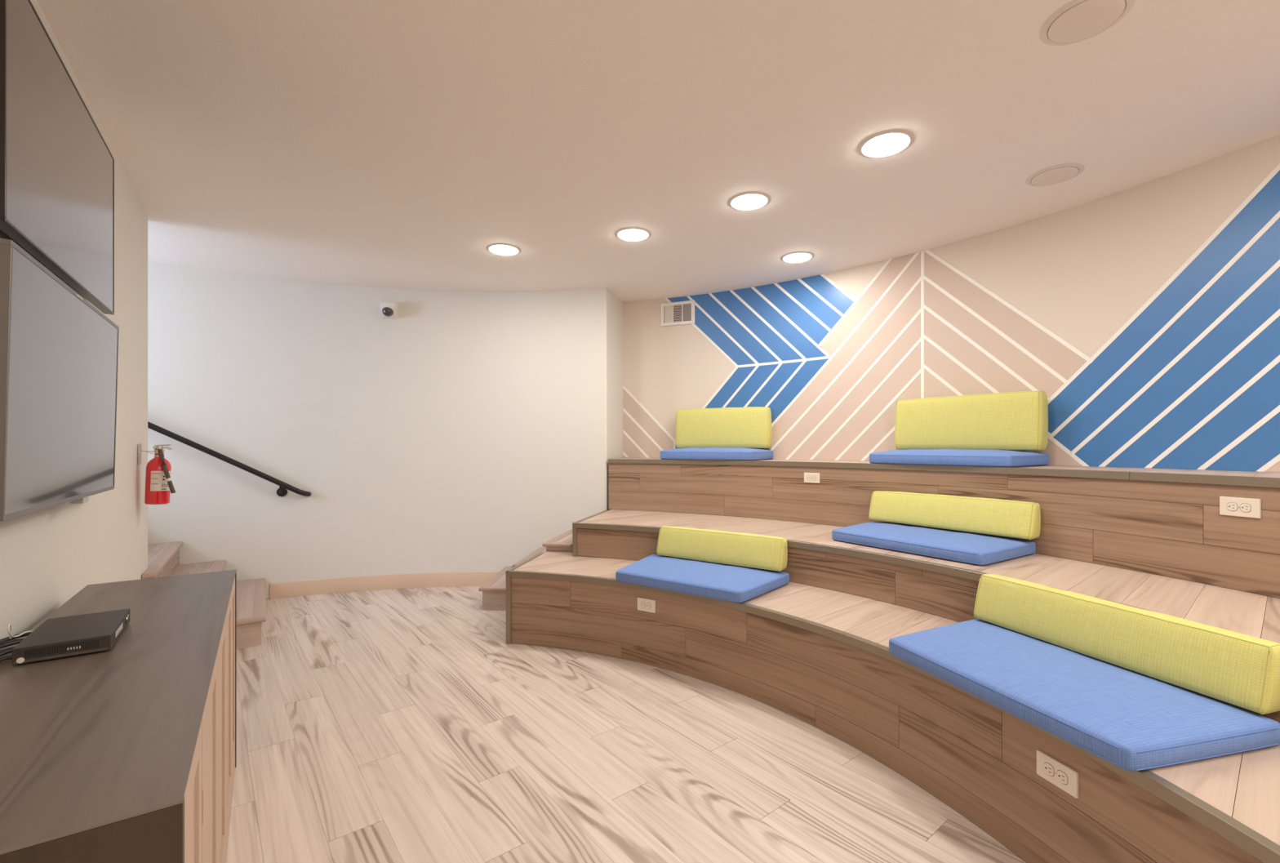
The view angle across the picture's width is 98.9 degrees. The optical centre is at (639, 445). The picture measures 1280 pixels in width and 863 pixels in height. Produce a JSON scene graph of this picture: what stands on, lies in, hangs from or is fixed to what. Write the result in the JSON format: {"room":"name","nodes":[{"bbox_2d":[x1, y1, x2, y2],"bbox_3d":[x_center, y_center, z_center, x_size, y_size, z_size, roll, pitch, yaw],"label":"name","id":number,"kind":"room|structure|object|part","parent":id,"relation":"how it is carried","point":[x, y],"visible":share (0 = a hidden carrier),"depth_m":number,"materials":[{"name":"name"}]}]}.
{"room":"media lounge","nodes":[
{"label":"media lounge","id":0,"kind":"room"},
{"bbox_2d":[0,0,147,649],"bbox_3d":[-0.604,-0.059,-0.250,0.120,2.619,8.469,0,0,-34],"label":"wall","id":1,"kind":"structure","parent":0,"point":[49,555],"depth_m":2.56,"materials":[{"name":"beige paint"}]},
{"bbox_2d":[0,0,114,315],"bbox_3d":[-1.831,-0.839,1.722,0.075,0.627,1.120,0,0,-34],"label":"television","id":2,"kind":"object","parent":1,"relation":"attached to","point":[57,166],"visible":1,"depth_m":1.55,"materials":[{"name":"black glass"}]},
{"bbox_2d":[0,238,119,520],"bbox_3d":[-1.791,-0.139,1.684,0.086,0.664,1.113,1,-1,-34],"label":"television","id":3,"kind":"object","parent":1,"relation":"attached to","point":[59,353],"visible":1,"depth_m":1.50,"materials":[{"name":"black glass"}]},
{"bbox_2d":[137,443,175,504],"bbox_3d":[-2.683,0.160,3.039,0.147,0.340,0.141,0,0,38],"label":"fire extinguisher","id":4,"kind":"object","parent":1,"relation":"attached to","point":[159,486],"visible":1,"depth_m":3.02,"materials":[{"name":"red metal"}]},
{"bbox_3d":[-2.682,0.000,3.075,0.067,0.013,0.026,2,-4,-34],"label":"lever","id":5,"kind":"part","parent":4,"relation":"part of","materials":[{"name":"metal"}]},
{"bbox_3d":[-2.681,0.016,3.075,0.080,0.013,0.026,2,-4,-34],"label":"carry handle","id":6,"kind":"part","parent":4,"relation":"part of","materials":[{"name":"metal"}]},
{"bbox_2d":[147,261,622,599],"bbox_3d":[-3.052,-0.059,3.686,6.688,2.619,1.581,0,0,-37],"label":"wall","id":7,"kind":"structure","parent":0,"point":[462,431],"depth_m":4.75,"materials":[{"name":"beige paint"}]},
{"bbox_2d":[147,421,311,496],"bbox_3d":[-3.358,0.005,4.167,1.472,0.844,0.125,0,0,-34],"label":"handrail","id":8,"kind":"object","parent":7,"relation":"attached to","point":[282,491],"visible":0.7,"depth_m":4.28,"materials":[{"name":"black metal"}]},
{"bbox_2d":[270,571,498,599],"bbox_3d":[-2.129,1.188,4.723,1.846,0.124,0.123,0,0,-13],"label":"baseboard","id":9,"kind":"structure","parent":7,"relation":"attached to","point":[330,585],"depth_m":4.74,"materials":[{"name":"paint"}]},
{"bbox_2d":[379,302,398,319],"bbox_3d":[-2.164,-1.169,4.711,0.132,0.134,0.130,0,0,-13],"label":"security camera","id":10,"kind":"object","parent":7,"relation":"attached to","point":[389,310],"visible":1,"depth_m":4.68,"materials":[{"name":"plastic"}]},
{"bbox_2d":[226,586,1026,862],"bbox_3d":[-1.000,1.310,1.300,9.200,0.120,9.400,0,0,0],"label":"floor","id":11,"kind":"structure","parent":0,"point":[393,725],"depth_m":2.16,"materials":[{"name":"brown wood"}]},
{"bbox_2d":[0,568,236,862],"bbox_3d":[-1.274,0.867,1.328,0.417,0.764,1.689,0,0,-34],"label":"base cabinet","id":12,"kind":"object","parent":11,"relation":"on","point":[126,753],"visible":1,"depth_m":0.98,"materials":[{"name":"brown wood"}]},
{"bbox_2d":[0,648,12,656],"bbox_3d":[-1.297,0.470,0.985,0.057,0.026,0.565,0,0,-29],"label":"cable","id":13,"kind":"object","parent":12,"relation":"on","point":[7,651],"visible":0.47,"depth_m":1.23,"materials":[{"name":"black plastic"}]},
{"bbox_2d":[0,655,12,661],"bbox_3d":[-1.281,0.475,0.974,0.052,0.021,0.530,0,0,-29],"label":"cable","id":14,"kind":"object","parent":12,"relation":"on","point":[7,657],"visible":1,"depth_m":1.21,"materials":[{"name":"black plastic"}]},
{"bbox_2d":[0,646,14,652],"bbox_3d":[-1.311,0.472,0.997,0.060,0.019,0.600,0,0,-29],"label":"cable","id":15,"kind":"object","parent":12,"relation":"on","point":[11,646],"visible":0.21,"depth_m":1.25,"materials":[{"name":"black plastic"}]},
{"bbox_2d":[0,638,20,644],"bbox_3d":[-1.340,0.469,1.020,0.069,0.019,0.671,0,0,-28],"label":"cable","id":16,"kind":"object","parent":12,"relation":"on","point":[6,641],"visible":0.17,"depth_m":1.29,"materials":[{"name":"black plastic"}]},
{"bbox_2d":[0,638,23,648],"bbox_3d":[-1.326,0.468,1.008,0.065,0.024,0.636,0,0,-28],"label":"cable","id":17,"kind":"object","parent":12,"relation":"on","point":[18,641],"visible":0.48,"depth_m":1.27,"materials":[{"name":"black plastic"}]},
{"bbox_2d":[0,631,31,641],"bbox_3d":[-1.355,0.469,1.031,0.074,0.024,0.708,0,0,-28],"label":"cable","id":18,"kind":"object","parent":12,"relation":"on","point":[29,633],"visible":0.41,"depth_m":1.33,"materials":[{"name":"black plastic"}]},
{"bbox_2d":[7,623,33,638],"bbox_3d":[-1.487,0.439,1.309,0.026,0.044,0.083,0,0,-13],"label":"cable","id":19,"kind":"object","parent":12,"relation":"on","point":[9,625],"visible":0.97,"depth_m":1.30,"materials":[{"name":"white plastic"}]},
{"bbox_2d":[12,608,129,665],"bbox_3d":[-1.382,0.465,1.347,0.158,0.040,0.257,0,0,-35],"label":"recorder","id":20,"kind":"object","parent":12,"relation":"on","point":[84,633],"visible":1,"depth_m":1.28,"materials":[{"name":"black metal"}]},
{"bbox_3d":[-0.803,0.870,0.640,0.417,0.760,0.022,0,0,-34],"label":"panel","id":21,"kind":"part","parent":12,"relation":"part of","materials":[{"name":"brown wood"}]},
{"bbox_3d":[-0.733,0.832,0.883,0.008,0.572,0.180,0,0,-34],"label":"door panel","id":22,"kind":"part","parent":12,"relation":"part of","materials":[{"name":"brown wood"}]},
{"bbox_3d":[-0.732,0.832,0.883,0.019,0.684,0.292,0,0,-34],"label":"door frame","id":23,"kind":"part","parent":12,"relation":"part of","materials":[{"name":"brown wood"}]},
{"bbox_3d":[-0.930,0.832,1.172,0.008,0.572,0.284,0,0,-34],"label":"door panel","id":24,"kind":"part","parent":12,"relation":"part of","materials":[{"name":"brown wood"}]},
{"bbox_3d":[-0.930,0.832,1.172,0.019,0.684,0.396,0,0,-34],"label":"door frame","id":25,"kind":"part","parent":12,"relation":"part of","materials":[{"name":"brown wood"}]},
{"bbox_3d":[-1.139,0.832,1.477,0.008,0.572,0.222,0,0,-34],"label":"door panel","id":26,"kind":"part","parent":12,"relation":"part of","materials":[{"name":"brown wood"}]},
{"bbox_3d":[-1.139,0.832,1.477,0.019,0.684,0.334,0,0,-34],"label":"door frame","id":27,"kind":"part","parent":12,"relation":"part of","materials":[{"name":"brown wood"}]},
{"bbox_3d":[-1.330,0.832,1.756,0.008,0.572,0.224,0,0,-34],"label":"door panel","id":28,"kind":"part","parent":12,"relation":"part of","materials":[{"name":"brown wood"}]},
{"bbox_3d":[-1.330,0.832,1.757,0.019,0.684,0.336,0,0,-34],"label":"door frame","id":29,"kind":"part","parent":12,"relation":"part of","materials":[{"name":"brown wood"}]},
{"bbox_3d":[-1.501,0.832,2.006,0.019,0.684,0.262,0,0,-34],"label":"door frame","id":30,"kind":"part","parent":12,"relation":"part of","materials":[{"name":"brown wood"}]},
{"bbox_3d":[-1.745,0.870,2.016,0.417,0.760,0.022,0,0,-34],"label":"panel","id":31,"kind":"part","parent":12,"relation":"part of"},
{"bbox_2d":[142,541,266,648],"bbox_3d":[-3.741,0.733,3.240,2.524,1.034,1.281,0,0,-34],"label":"staircase","id":32,"kind":"structure","parent":11,"relation":"on","point":[163,558],"depth_m":3.73,"materials":[{"name":"brown wood"}]},
{"bbox_2d":[478,528,572,610],"bbox_3d":[-0.831,0.990,4.469,0.841,0.519,0.761,0,0,8],"label":"staircase","id":33,"kind":"structure","parent":11,"relation":"on","point":[494,591],"depth_m":4.15,"materials":[{"name":"brown wood"}]},
{"bbox_2d":[506,551,1279,862],"bbox_3d":[1.321,1.020,1.478,3.262,0.458,7.615,0,0,-14],"label":"tier","id":34,"kind":"object","parent":11,"relation":"on","point":[819,656],"visible":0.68,"depth_m":2.09,"materials":[{"name":"brown wood"}]},
{"bbox_3d":[-0.827,1.038,3.462,0.031,0.422,0.029,0,0,11],"label":"corner trim","id":35,"kind":"part","parent":34,"relation":"part of","materials":[{"name":"metal"}]},
{"bbox_3d":[-0.775,0.809,3.752,0.028,0.036,0.620,0,0,11],"label":"trim","id":36,"kind":"part","parent":34,"relation":"part of","materials":[{"name":"wood"}]},
{"bbox_2d":[637,596,655,613],"bbox_3d":[0.036,0.910,3.122,0.118,0.072,0.012,0,0,32],"label":"wall outlet","id":37,"kind":"object","parent":34,"relation":"attached to","point":[643,604],"visible":1,"depth_m":3.12,"materials":[{"name":"plastic"}]},
{"bbox_2d":[640,601,644,607],"bbox_3d":[0.017,0.910,3.128,0.029,0.033,0.002,0,0,32],"label":"receptacle","id":38,"kind":"object","parent":37,"relation":"attached to","point":[642,603],"depth_m":3.13,"materials":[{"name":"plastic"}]},
{"bbox_2d":[646,602,651,608],"bbox_3d":[0.050,0.910,3.108,0.026,0.035,0.017,0,0,0],"label":"receptacle","id":39,"kind":"object","parent":37,"relation":"attached to","point":[648,604],"depth_m":3.11,"materials":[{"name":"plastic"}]},
{"bbox_2d":[615,554,789,602],"bbox_3d":[0.314,0.752,3.198,0.955,0.078,0.559,0,0,36],"label":"seat cushion","id":40,"kind":"object","parent":34,"relation":"on","point":[727,582],"visible":0.96,"depth_m":3.04,"materials":[{"name":"blue fabric"}]},
{"bbox_2d":[656,525,787,571],"bbox_3d":[0.480,0.620,3.371,0.853,0.187,0.118,0,0,35],"label":"cushion","id":41,"kind":"object","parent":40,"relation":"on","point":[737,548],"visible":1,"depth_m":3.30,"materials":[{"name":"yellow fabric"}]},
{"bbox_2d":[572,509,1279,722],"bbox_3d":[1.567,0.672,1.561,3.012,0.240,7.632,0,0,-12],"label":"tier","id":42,"kind":"object","parent":34,"relation":"on","point":[940,587],"visible":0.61,"depth_m":2.64,"materials":[{"name":"brown wood"}]},
{"bbox_3d":[-0.464,0.690,3.918,0.031,0.204,0.029,0,0,14],"label":"corner trim","id":43,"kind":"part","parent":42,"relation":"part of","materials":[{"name":"wood"}]},
{"bbox_3d":[-0.374,0.570,4.292,0.028,0.036,0.800,0,0,14],"label":"trim","id":44,"kind":"part","parent":42,"relation":"part of","materials":[{"name":"wood"}]},
{"bbox_2d":[831,521,1035,565],"bbox_3d":[1.540,0.513,3.020,0.551,0.078,0.923,0,0,-34],"label":"seat cushion","id":45,"kind":"object","parent":42,"relation":"on","point":[958,546],"visible":1,"depth_m":2.79,"materials":[{"name":"blue fabric"}]},
{"bbox_2d":[868,490,1040,539],"bbox_3d":[1.740,0.378,3.127,0.119,0.187,0.917,0,0,-33],"label":"cushion","id":46,"kind":"object","parent":45,"relation":"on","point":[990,516],"visible":1,"depth_m":3.02,"materials":[{"name":"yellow fabric"}]},
{"bbox_2d":[608,457,1279,598],"bbox_3d":[1.641,0.336,1.775,2.631,0.436,7.577,0,0,-11],"label":"tier","id":47,"kind":"object","parent":42,"relation":"on","point":[1162,522],"visible":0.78,"depth_m":2.70,"materials":[{"name":"brown wood"}]},
{"bbox_2d":[660,447,773,460],"bbox_3d":[0.625,0.068,4.616,0.865,0.099,0.545,0,0,29],"label":"seat cushion","id":48,"kind":"object","parent":47,"relation":"on","point":[688,453],"visible":1,"depth_m":4.38,"materials":[{"name":"blue fabric"}]},
{"bbox_2d":[675,406,771,448],"bbox_3d":[0.715,-0.151,4.766,0.843,0.353,0.133,0,0,25],"label":"cushion","id":49,"kind":"object","parent":48,"relation":"on","point":[748,427],"visible":0.91,"depth_m":4.69,"materials":[{"name":"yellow fabric"}]},
{"bbox_2d":[804,472,819,483],"bbox_3d":[1.221,0.230,3.890,0.118,0.072,0.012,0,0,43],"label":"wall outlet","id":50,"kind":"object","parent":47,"relation":"attached to","point":[814,477],"visible":1,"depth_m":3.89,"materials":[{"name":"plastic"}]},
{"bbox_2d":[869,448,1049,466],"bbox_3d":[1.919,0.070,3.433,0.552,0.094,0.934,0,0,-36],"label":"seat cushion","id":51,"kind":"object","parent":47,"relation":"on","point":[960,457],"visible":1,"depth_m":3.15,"materials":[{"name":"blue fabric"}]},
{"bbox_2d":[894,391,1048,450],"bbox_3d":[2.093,-0.147,3.537,0.133,0.353,0.893,0,0,-35],"label":"cushion","id":52,"kind":"object","parent":51,"relation":"on","point":[1006,420],"visible":0.98,"depth_m":3.43,"materials":[{"name":"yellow fabric"}]},
{"bbox_2d":[1219,496,1261,518],"bbox_3d":[2.284,0.235,2.086,0.012,0.072,0.118,0,0,-14],"label":"wall outlet","id":53,"kind":"object","parent":47,"relation":"attached to","point":[1231,506],"visible":1,"depth_m":2.08,"materials":[{"name":"plastic"}]},
{"bbox_2d":[1226,502,1237,511],"bbox_3d":[2.274,0.235,2.103,0.002,0.033,0.029,0,0,-14],"label":"receptacle","id":54,"kind":"object","parent":53,"relation":"attached to","point":[1231,506],"depth_m":2.10,"materials":[{"name":"plastic"}]},
{"bbox_2d":[1240,502,1251,511],"bbox_3d":[2.284,0.235,2.066,0.001,0.035,0.031,0,0,-14],"label":"receptacle","id":55,"kind":"object","parent":53,"relation":"attached to","point":[1244,507],"depth_m":2.06,"materials":[{"name":"plastic"}]},
{"bbox_2d":[1036,749,1078,798],"bbox_3d":[1.178,0.926,1.548,0.012,0.072,0.118,0,0,-14],"label":"wall outlet","id":56,"kind":"object","parent":34,"relation":"attached to","point":[1064,777],"visible":1,"depth_m":1.54,"materials":[{"name":"plastic"}]},
{"bbox_2d":[1044,761,1053,776],"bbox_3d":[1.170,0.926,1.566,0.001,0.035,0.031,0,0,-14],"label":"receptacle","id":57,"kind":"object","parent":56,"relation":"attached to","point":[1048,766],"depth_m":1.57,"materials":[{"name":"plastic"}]},
{"bbox_2d":[1057,769,1067,784],"bbox_3d":[1.178,0.926,1.528,0.009,0.035,0.030,0,0,0],"label":"receptacle","id":58,"kind":"object","parent":56,"relation":"attached to","point":[1062,775],"depth_m":1.53,"materials":[{"name":"plastic"}]},
{"bbox_2d":[888,617,1279,771],"bbox_3d":[1.307,0.752,1.808,0.561,0.078,0.924,0,0,-16],"label":"seat cushion","id":59,"kind":"object","parent":34,"relation":"on","point":[1131,720],"visible":0.97,"depth_m":1.57,"materials":[{"name":"blue fabric"}]},
{"bbox_2d":[973,573,1279,714],"bbox_3d":[1.579,0.626,1.889,0.119,0.187,0.895,0,0,-18],"label":"cushion","id":60,"kind":"object","parent":59,"relation":"on","point":[1240,669],"visible":1,"depth_m":1.73,"materials":[{"name":"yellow fabric"}]},
{"bbox_2d":[36,0,1279,302],"bbox_3d":[-1.000,-1.419,1.300,9.800,0.100,9.800,0,0,0],"label":"ceiling","id":61,"kind":"structure","parent":0,"point":[384,144],"depth_m":2.35,"materials":[{"name":"paint"}]},
{"bbox_2d":[485,243,521,255],"bbox_3d":[-0.951,-1.362,3.827,0.240,0.014,0.240,0,0,0],"label":"recessed light","id":62,"kind":"object","parent":61,"relation":"in","point":[504,249],"visible":1,"depth_m":3.79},
{"bbox_2d":[614,226,651,241],"bbox_3d":[-0.045,-1.362,3.553,0.240,0.014,0.240,0,0,0],"label":"recessed light","id":63,"kind":"object","parent":61,"relation":"in","point":[628,233],"visible":1,"depth_m":3.52,"materials":[{"name":"white plastic"}]},
{"bbox_2d":[727,191,771,210],"bbox_3d":[0.613,-1.362,3.072,0.240,0.014,0.240,0,0,0],"label":"recessed light","id":64,"kind":"object","parent":61,"relation":"in","point":[746,201],"visible":1,"depth_m":3.04,"materials":[{"name":"white plastic"}]},
{"bbox_2d":[780,251,814,262],"bbox_3d":[1.144,-1.362,3.983,0.240,0.014,0.240,0,0,0],"label":"recessed light","id":65,"kind":"object","parent":61,"relation":"in","point":[796,256],"visible":1,"depth_m":3.95,"materials":[{"name":"white plastic"}]},
{"bbox_2d":[857,128,915,158],"bbox_3d":[1.117,-1.362,2.491,0.240,0.014,0.240,0,0,0],"label":"recessed light","id":66,"kind":"object","parent":61,"relation":"in","point":[887,143],"visible":1,"depth_m":2.46,"materials":[{"name":"white plastic"}]},
{"bbox_2d":[1025,163,1084,186],"bbox_3d":[2.100,-1.362,2.775,0.240,0.014,0.240,0,0,0],"label":"ceiling speaker","id":67,"kind":"object","parent":61,"relation":"in","point":[1056,174],"visible":1,"depth_m":2.75},
{"bbox_2d":[1039,0,1135,45],"bbox_3d":[1.428,-1.362,1.756,0.240,0.014,0.240,0,0,0],"label":"ceiling speaker","id":68,"kind":"object","parent":61,"relation":"in","point":[1077,20],"visible":1,"depth_m":1.75},
{"bbox_2d":[622,134,1279,510],"bbox_3d":[1.794,-0.059,1.481,2.684,2.619,8.269,0,0,-9],"label":"wall","id":69,"kind":"structure","parent":0,"point":[1146,316],"depth_m":3.23,"materials":[{"name":"beige paint"}]},
{"bbox_2d":[660,300,694,326],"bbox_3d":[0.347,-1.217,5.054,0.330,0.210,0.018,0,0,23],"label":"air vent","id":70,"kind":"object","parent":69,"relation":"in","point":[681,313],"visible":1,"depth_m":5.06,"materials":[{"name":"metal"}]}
]}

